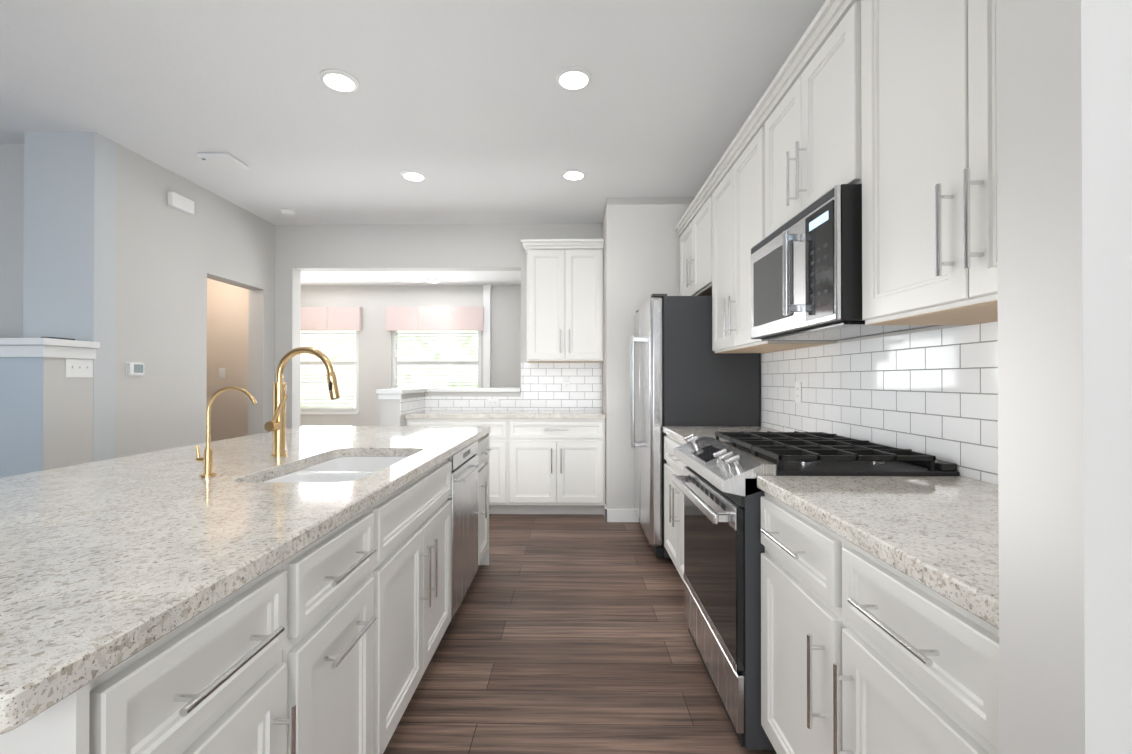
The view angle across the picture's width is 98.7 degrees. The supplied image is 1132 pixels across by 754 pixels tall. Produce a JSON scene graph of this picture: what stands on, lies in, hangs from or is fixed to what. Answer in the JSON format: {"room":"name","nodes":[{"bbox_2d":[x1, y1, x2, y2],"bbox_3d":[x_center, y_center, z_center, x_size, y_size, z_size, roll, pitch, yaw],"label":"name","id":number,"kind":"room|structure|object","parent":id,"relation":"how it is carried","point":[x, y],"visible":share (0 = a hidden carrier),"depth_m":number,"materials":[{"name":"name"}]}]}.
{"room":"kitchen","nodes":[
{"label":"kitchen","id":0,"kind":"room"},
{"bbox_2d":[0,144,23,337],"bbox_3d":[-5.320,-0.157,3.347,3.744,2.800,0.149,0,0,1],"label":"wall","id":1,"kind":"structure","parent":0,"point":[11,231],"depth_m":3.25,"materials":[{"name":"paint"}]},
{"bbox_2d":[0,357,92,477],"bbox_3d":[-5.098,0.531,2.969,4.200,1.420,0.289,0,0,1],"label":"wall","id":2,"kind":"structure","parent":0,"point":[46,413],"depth_m":2.80,"materials":[{"name":"paint"}]},
{"bbox_2d":[0,338,99,358],"bbox_3d":[-5.076,-0.168,2.952,4.245,0.107,0.329,0,0,1],"label":"wall cap","id":3,"kind":"object","parent":2,"relation":"on","point":[36,347],"visible":0.97,"depth_m":2.79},
{"bbox_2d":[41,337,74,339],"bbox_3d":[-3.076,-0.230,2.946,0.045,0.016,0.160,0,0,1],"label":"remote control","id":4,"kind":"object","parent":3,"relation":"on","point":[58,338],"visible":0.48,"depth_m":2.93,"materials":[{"name":"black"}]},
{"bbox_2d":[65,358,92,377],"bbox_3d":[-2.990,-0.054,2.994,0.014,0.115,0.165,0,0,1],"label":"switch plate","id":5,"kind":"object","parent":2,"relation":"attached to","point":[78,368],"visible":1,"depth_m":2.99,"materials":[{"name":"white plastic"}]},
{"bbox_2d":[23,132,274,461],"bbox_3d":[-3.209,-0.153,4.023,0.455,2.800,1.869,0,0,1],"label":"wall","id":6,"kind":"structure","parent":0,"point":[123,261],"depth_m":3.39,"materials":[{"name":"paint"}]},
{"bbox_2d":[126,362,143,376],"bbox_3d":[-2.978,-0.052,3.369,0.026,0.100,0.130,0,0,1],"label":"thermostat","id":7,"kind":"object","parent":6,"relation":"attached to","point":[134,369],"visible":0.98,"depth_m":3.35,"materials":[{"name":"white plastic"}]},
{"bbox_2d":[167,192,193,213],"bbox_3d":[-2.962,-1.337,3.746,0.046,0.105,0.210,0,0,1],"label":"door chime","id":8,"kind":"object","parent":6,"relation":"attached to","point":[179,202],"visible":1,"depth_m":3.71,"materials":[{"name":"white plastic"}]},
{"bbox_2d":[206,278,248,441],"bbox_3d":[-3.560,-0.146,5.334,1.198,2.800,0.159,0,0,1],"label":"wall","id":9,"kind":"structure","parent":0,"point":[227,323],"depth_m":5.24,"materials":[{"name":"paint"}]},
{"bbox_2d":[219,368,224,377],"bbox_3d":[-3.722,-0.042,5.262,0.070,0.115,0.008,0,0,1],"label":"light switch","id":10,"kind":"object","parent":9,"relation":"attached to","point":[221,372],"visible":1,"depth_m":5.26,"materials":[{"name":"white plastic"}]},
{"bbox_2d":[381,392,424,425],"bbox_3d":[-1.522,0.700,4.572,0.170,1.100,0.690,0,0,1],"label":"wall","id":11,"kind":"structure","parent":0,"point":[390,413],"depth_m":4.23,"materials":[{"name":"paint"}]},
{"bbox_2d":[400,396,424,414],"bbox_3d":[-1.433,0.265,4.578,0.008,0.139,0.699,0,0,1],"label":"tile backsplash","id":12,"kind":"structure","parent":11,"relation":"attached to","point":[411,405],"depth_m":4.53,"materials":[{"name":"white tile"}]},
{"bbox_2d":[300,285,520,425],"bbox_3d":[-2.393,0.029,6.440,4.300,2.460,0.210,0,0,1],"label":"wall","id":13,"kind":"structure","parent":0,"point":[501,348],"depth_m":6.39,"materials":[{"name":"paint"}]},
{"bbox_2d":[300,331,358,413],"bbox_3d":[-3.320,-0.185,6.446,1.205,1.350,0.130,0,0,1],"label":"window","id":14,"kind":"structure","parent":13,"relation":"in","point":[331,411],"depth_m":6.42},
{"bbox_2d":[300,333,354,408],"bbox_3d":[-3.321,-0.213,6.410,1.085,1.275,0.038,0,0,1],"label":"window blind","id":15,"kind":"object","parent":14,"relation":"attached to","point":[325,368],"visible":0.5,"depth_m":6.40,"materials":[{"name":"white"}]},
{"bbox_2d":[301,307,362,330],"bbox_3d":[-3.321,-0.756,6.370,1.285,0.310,0.084,0,0,1],"label":"window valance","id":16,"kind":"object","parent":14,"relation":"attached to","point":[331,318],"visible":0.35,"depth_m":6.33,"materials":[{"name":"fabric"}]},
{"bbox_2d":[392,331,480,388],"bbox_3d":[-1.703,-0.186,6.420,1.200,1.350,0.130,0,0,1],"label":"window","id":17,"kind":"structure","parent":13,"relation":"in","point":[394,359],"depth_m":6.41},
{"bbox_2d":[386,307,483,330],"bbox_3d":[-1.704,-0.756,6.345,1.280,0.310,0.084,0,0,1],"label":"window valance","id":18,"kind":"object","parent":17,"relation":"attached to","point":[434,318],"visible":0.9,"depth_m":6.30,"materials":[{"name":"fabric"}]},
{"bbox_2d":[395,333,476,385],"bbox_3d":[-1.704,-0.213,6.384,1.080,1.275,0.038,0,0,1],"label":"window blind","id":19,"kind":"object","parent":17,"relation":"attached to","point":[435,357],"visible":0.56,"depth_m":6.37,"materials":[{"name":"white"}]},
{"bbox_2d":[301,271,520,285],"bbox_3d":[-2.404,-1.373,5.752,4.300,0.338,1.296,0,0,1],"label":"ceiling","id":20,"kind":"structure","parent":0,"point":[371,278],"depth_m":5.94,"materials":[{"name":"paint"}]},
{"bbox_2d":[425,279,440,282],"bbox_3d":[-1.659,-1.196,6.070,0.196,0.012,0.196,0,0,1],"label":"recessed light","id":21,"kind":"object","parent":20,"relation":"in","point":[432,280],"visible":1,"depth_m":6.03,"materials":[{"name":"white plastic"}]},
{"bbox_2d":[0,0,825,285],"bbox_3d":[-2.457,-1.612,2.404,9.500,0.100,13.200,0,0,1],"label":"ceiling","id":22,"kind":"structure","parent":0,"point":[473,111],"depth_m":2.69,"materials":[{"name":"paint"}]},
{"bbox_2d":[197,153,247,169],"bbox_3d":[-2.450,-1.539,3.478,0.220,0.034,0.220,0,0,1],"label":"ceiling vent","id":23,"kind":"object","parent":22,"relation":"in","point":[223,161],"visible":1,"depth_m":3.45,"materials":[{"name":"white plastic"}]},
{"bbox_2d":[279,209,296,216],"bbox_3d":[-2.603,-1.533,4.556,0.140,0.034,0.140,0,0,1],"label":"smoke detector","id":24,"kind":"object","parent":22,"relation":"attached to","point":[288,212],"visible":1,"depth_m":4.52,"materials":[{"name":"white plastic"}]},
{"bbox_2d":[319,69,359,92],"bbox_3d":[-1.194,-1.555,2.564,0.196,0.012,0.196,0,0,1],"label":"recessed light","id":25,"kind":"object","parent":22,"relation":"in","point":[339,80],"visible":1,"depth_m":2.55,"materials":[{"name":"white plastic"}]},
{"bbox_2d":[400,170,426,180],"bbox_3d":[-1.175,-1.548,3.753,0.196,0.012,0.196,0,0,1],"label":"recessed light","id":26,"kind":"object","parent":22,"relation":"in","point":[412,175],"visible":1,"depth_m":3.73,"materials":[{"name":"white plastic"}]},
{"bbox_2d":[555,67,592,90],"bbox_3d":[0.041,-1.555,2.544,0.196,0.012,0.196,0,0,1],"label":"recessed light","id":27,"kind":"object","parent":22,"relation":"in","point":[574,78],"visible":1,"depth_m":2.53,"materials":[{"name":"white plastic"}]},
{"bbox_2d":[561,169,586,179],"bbox_3d":[0.060,-1.548,3.734,0.196,0.012,0.196,0,0,1],"label":"recessed light","id":28,"kind":"object","parent":22,"relation":"in","point":[573,174],"visible":1,"depth_m":3.71,"materials":[{"name":"white plastic"}]},
{"bbox_2d":[275,224,601,428],"bbox_3d":[-1.376,-0.148,5.004,3.479,2.800,0.151,0,0,1],"label":"wall","id":29,"kind":"structure","parent":0,"point":[446,247],"depth_m":4.94,"materials":[{"name":"paint"}]},
{"bbox_2d":[376,388,520,398],"bbox_3d":[-1.049,0.152,4.647,1.173,0.085,0.910,0,0,1],"label":"wall cap","id":30,"kind":"object","parent":29,"relation":"on","point":[396,393],"visible":0.88,"depth_m":4.88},
{"bbox_2d":[425,363,601,409],"bbox_3d":[-0.530,0.095,4.910,1.784,0.481,0.008,0,0,1],"label":"tile backsplash","id":31,"kind":"structure","parent":29,"relation":"attached to","point":[542,386],"depth_m":4.90,"materials":[{"name":"white tile"}]},
{"bbox_2d":[487,399,498,405],"bbox_3d":[-0.737,0.256,4.905,0.115,0.070,0.007,0,0,1],"label":"outlet","id":32,"kind":"object","parent":31,"relation":"attached to","point":[492,402],"visible":1,"depth_m":4.90,"materials":[{"name":"white plastic"}]},
{"bbox_2d":[563,377,569,388],"bbox_3d":[0.003,0.061,4.894,0.070,0.115,0.007,0,0,1],"label":"outlet","id":33,"kind":"object","parent":31,"relation":"attached to","point":[566,382],"visible":1,"depth_m":4.89,"materials":[{"name":"white plastic"}]},
{"bbox_2d":[521,239,603,362],"bbox_3d":[-0.033,-0.717,4.717,0.777,1.140,0.381,0,0,1],"label":"upper cabinet","id":34,"kind":"object","parent":29,"relation":"attached to","point":[565,305],"visible":1,"depth_m":4.57,"materials":[{"name":"paint"}]},
{"bbox_2d":[383,514,776,753],"bbox_3d":[-2.457,1.268,2.389,9.500,0.060,13.200,0,0,1],"label":"floor","id":35,"kind":"structure","parent":0,"point":[566,633],"depth_m":2.13,"materials":[{"name":"brown wood"}]},
{"bbox_2d":[0,683,89,753],"bbox_3d":[-0.848,0.791,0.557,0.595,0.875,0.015,0,0,1],"label":"base cabinet","id":36,"kind":"object","parent":35,"relation":"on","point":[61,727],"depth_m":0.55,"materials":[{"name":"paint"}]},
{"bbox_2d":[0,426,489,734],"bbox_3d":[-1.155,0.340,1.870,1.260,0.040,2.775,0,0,1],"label":"countertop","id":37,"kind":"structure","parent":36,"relation":"on","point":[107,565],"depth_m":0.99,"materials":[{"name":"stone"}]},
{"bbox_2d":[196,386,256,476],"bbox_3d":[-1.091,0.173,1.563,0.197,0.289,0.046,0,0,1],"label":"filter faucet","id":38,"kind":"object","parent":37,"relation":"on","point":[206,459],"visible":1,"depth_m":1.56,"materials":[{"name":"gold metal"}]},
{"bbox_2d":[264,347,339,456],"bbox_3d":[-1.056,0.098,1.955,0.278,0.443,0.097,0,0,1],"label":"faucet","id":39,"kind":"object","parent":37,"relation":"on","point":[276,424],"visible":1,"depth_m":1.96,"materials":[{"name":"gold metal"}]},
{"bbox_2d":[263,456,409,482],"bbox_3d":[-0.835,0.466,1.842,0.440,0.212,0.790,0,0,1],"label":"undermount sink","id":40,"kind":"object","parent":37,"relation":"in","point":[345,469],"visible":0.21,"depth_m":2.03,"materials":[{"name":"white ceramic"}]},
{"bbox_2d":[89,562,295,753],"bbox_3d":[-0.837,0.792,0.768,0.660,0.875,0.405,0,0,1],"label":"base cabinet","id":41,"kind":"object","parent":35,"relation":"on","point":[212,679],"visible":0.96,"depth_m":0.76,"materials":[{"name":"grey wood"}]},
{"bbox_2d":[282,507,376,753],"bbox_3d":[-0.831,0.794,1.179,0.660,0.875,0.413,0,0,1],"label":"base cabinet","id":42,"kind":"object","parent":35,"relation":"on","point":[328,655],"visible":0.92,"depth_m":1.14,"materials":[{"name":"grey wood"}]},
{"bbox_2d":[370,459,451,753],"bbox_3d":[-0.821,0.797,1.818,0.660,0.875,0.861,0,0,1],"label":"base cabinet","id":43,"kind":"object","parent":35,"relation":"on","point":[410,571],"visible":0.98,"depth_m":1.67,"materials":[{"name":"grey wood"}]},
{"bbox_2d":[406,419,508,513],"bbox_3d":[-0.975,0.812,4.611,0.917,0.875,0.606,0,0,1],"label":"base cabinet","id":44,"kind":"object","parent":35,"relation":"on","point":[498,470],"visible":0.17,"depth_m":4.35,"materials":[{"name":"grey wood"}]},
{"bbox_2d":[405,410,604,418],"bbox_3d":[-0.539,0.354,4.623,1.790,0.040,0.575,0,0,1],"label":"countertop","id":45,"kind":"structure","parent":44,"relation":"on","point":[512,414],"depth_m":4.35,"materials":[{"name":"stone"}]},
{"bbox_2d":[448,440,483,618],"bbox_3d":[-0.803,0.803,2.552,0.661,0.872,0.595,0,0,1],"label":"dishwasher","id":46,"kind":"object","parent":35,"relation":"on","point":[463,495],"visible":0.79,"depth_m":2.46,"materials":[{"name":"grey metal"}]},
{"bbox_2d":[476,435,492,565],"bbox_3d":[-0.801,0.804,3.035,0.660,0.875,0.359,0,0,1],"label":"base cabinet","id":47,"kind":"object","parent":35,"relation":"on","point":[484,451],"visible":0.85,"depth_m":3.01,"materials":[{"name":"grey wood"}]},
{"bbox_2d":[508,419,604,513],"bbox_3d":[-0.081,0.812,4.597,0.868,0.875,0.606,0,0,1],"label":"base cabinet","id":48,"kind":"object","parent":35,"relation":"on","point":[556,466],"visible":1,"depth_m":4.34,"materials":[{"name":"grey wood"}]},
{"bbox_2d":[664,434,686,583],"bbox_3d":[0.948,0.802,2.777,0.694,0.875,0.890,0,0,1],"label":"base cabinet","id":49,"kind":"object","parent":35,"relation":"on","point":[674,520],"visible":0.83,"depth_m":2.90,"materials":[{"name":"grey wood"}]},
{"bbox_2d":[663,426,782,443],"bbox_3d":[0.966,0.345,2.782,0.662,0.040,0.900,0,0,1],"label":"countertop","id":50,"kind":"structure","parent":49,"relation":"on","point":[679,433],"depth_m":2.96,"materials":[{"name":"stone"}]},
{"bbox_2d":[630,294,759,560],"bbox_3d":[0.903,0.342,3.697,0.799,1.805,0.910,0,0,1],"label":"refrigerator","id":51,"kind":"object","parent":35,"relation":"on","point":[682,373],"visible":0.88,"depth_m":3.25,"materials":[{"name":"grey metal"}]},
{"bbox_2d":[761,492,845,753],"bbox_3d":[0.925,0.795,1.329,0.694,0.875,0.468,0,0,1],"label":"base cabinet","id":52,"kind":"object","parent":35,"relation":"on","point":[803,621],"visible":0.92,"depth_m":1.30,"materials":[{"name":"grey wood"}]},
{"bbox_2d":[757,476,998,628],"bbox_3d":[0.940,0.336,1.110,0.662,0.040,0.914,0,0,1],"label":"countertop","id":53,"kind":"structure","parent":52,"relation":"on","point":[939,535],"depth_m":1.07,"materials":[{"name":"stone"}]},
{"bbox_2d":[672,431,959,750],"bbox_3d":[0.885,0.745,1.948,0.781,0.981,0.758,0,0,1],"label":"range","id":54,"kind":"object","parent":35,"relation":"on","point":[715,483],"visible":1,"depth_m":1.68,"materials":[{"name":"grey metal"}]},
{"bbox_2d":[833,540,999,753],"bbox_3d":[0.917,0.792,0.872,0.694,0.875,0.442,0,0,1],"label":"base cabinet","id":55,"kind":"object","parent":35,"relation":"on","point":[920,668],"visible":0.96,"depth_m":0.87,"materials":[{"name":"grey wood"}]},
{"bbox_2d":[602,197,694,508],"bbox_3d":[0.919,-0.150,4.618,1.120,2.800,0.850,0,0,1],"label":"wall","id":56,"kind":"structure","parent":0,"point":[641,253],"depth_m":4.20,"materials":[{"name":"paint"}]},
{"bbox_2d":[604,504,638,521],"bbox_3d":[0.811,1.194,4.529,0.932,0.110,0.707,0,0,1],"label":"baseboard","id":57,"kind":"structure","parent":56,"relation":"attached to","point":[620,515],"depth_m":4.18,"materials":[{"name":"white wood"}]},
{"bbox_2d":[760,321,996,484],"bbox_3d":[1.330,-0.175,-0.039,0.150,2.800,8.450,0,0,1],"label":"wall","id":58,"kind":"structure","parent":0,"point":[904,332],"depth_m":1.95,"materials":[{"name":"paint"}]},
{"bbox_2d":[675,182,711,295],"bbox_3d":[1.117,-0.952,3.690,0.386,0.680,0.978,0,0,1],"label":"upper cabinet","id":59,"kind":"object","parent":58,"relation":"attached to","point":[693,227],"visible":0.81,"depth_m":3.59,"materials":[{"name":"paint"}]},
{"bbox_2d":[706,107,836,352],"bbox_3d":[1.103,-0.727,2.760,0.386,1.140,0.875,0,0,1],"label":"upper cabinet","id":60,"kind":"object","parent":58,"relation":"attached to","point":[735,180],"visible":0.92,"depth_m":2.69,"materials":[{"name":"paint"}]},
{"bbox_2d":[756,0,861,236],"bbox_3d":[1.090,-0.962,1.936,0.386,0.680,0.773,0,0,1],"label":"upper cabinet","id":61,"kind":"object","parent":58,"relation":"attached to","point":[809,105],"visible":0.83,"depth_m":1.83,"materials":[{"name":"paint"}]},
{"bbox_2d":[751,184,941,340],"bbox_3d":[1.042,-0.393,1.933,0.465,0.447,0.753,0,0,1],"label":"microwave","id":62,"kind":"object","parent":61,"relation":"attached to","point":[806,273],"visible":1,"depth_m":1.73,"materials":[{"name":"silver metal"}]},
{"bbox_2d":[761,321,997,484],"bbox_3d":[1.282,0.079,1.940,0.008,0.481,2.584,0,0,1],"label":"tile backsplash","id":63,"kind":"structure","parent":58,"relation":"attached to","point":[933,392],"depth_m":1.84,"materials":[{"name":"white tile"}]},
{"bbox_2d":[795,382,801,402],"bbox_3d":[1.286,0.085,2.696,0.007,0.115,0.070,0,0,1],"label":"electrical outlet plate","id":64,"kind":"object","parent":63,"relation":"attached to","point":[798,392],"visible":1,"depth_m":2.69,"materials":[{"name":"white plastic"}]},
{"bbox_2d":[861,0,997,324],"bbox_3d":[1.077,-0.736,1.120,0.386,1.140,0.853,0,0,1],"label":"upper cabinet","id":65,"kind":"object","parent":58,"relation":"attached to","point":[929,177],"visible":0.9,"depth_m":1.26,"materials":[{"name":"paint"}]},
{"bbox_2d":[996,0,1131,753],"bbox_3d":[0.923,-0.172,0.598,0.682,2.800,0.110,0,0,1],"label":"wall","id":66,"kind":"structure","parent":0,"point":[1064,176],"depth_m":0.57,"materials":[{"name":"paint"}]},
{"label":"outside","id":67,"kind":"structure","parent":0,"visible":0},
{"bbox_2d":[300,331,477,407],"bbox_3d":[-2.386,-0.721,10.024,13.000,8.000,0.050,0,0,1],"label":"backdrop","id":68,"kind":"structure","parent":67,"point":[399,366],"depth_m":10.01,"materials":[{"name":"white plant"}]}
]}

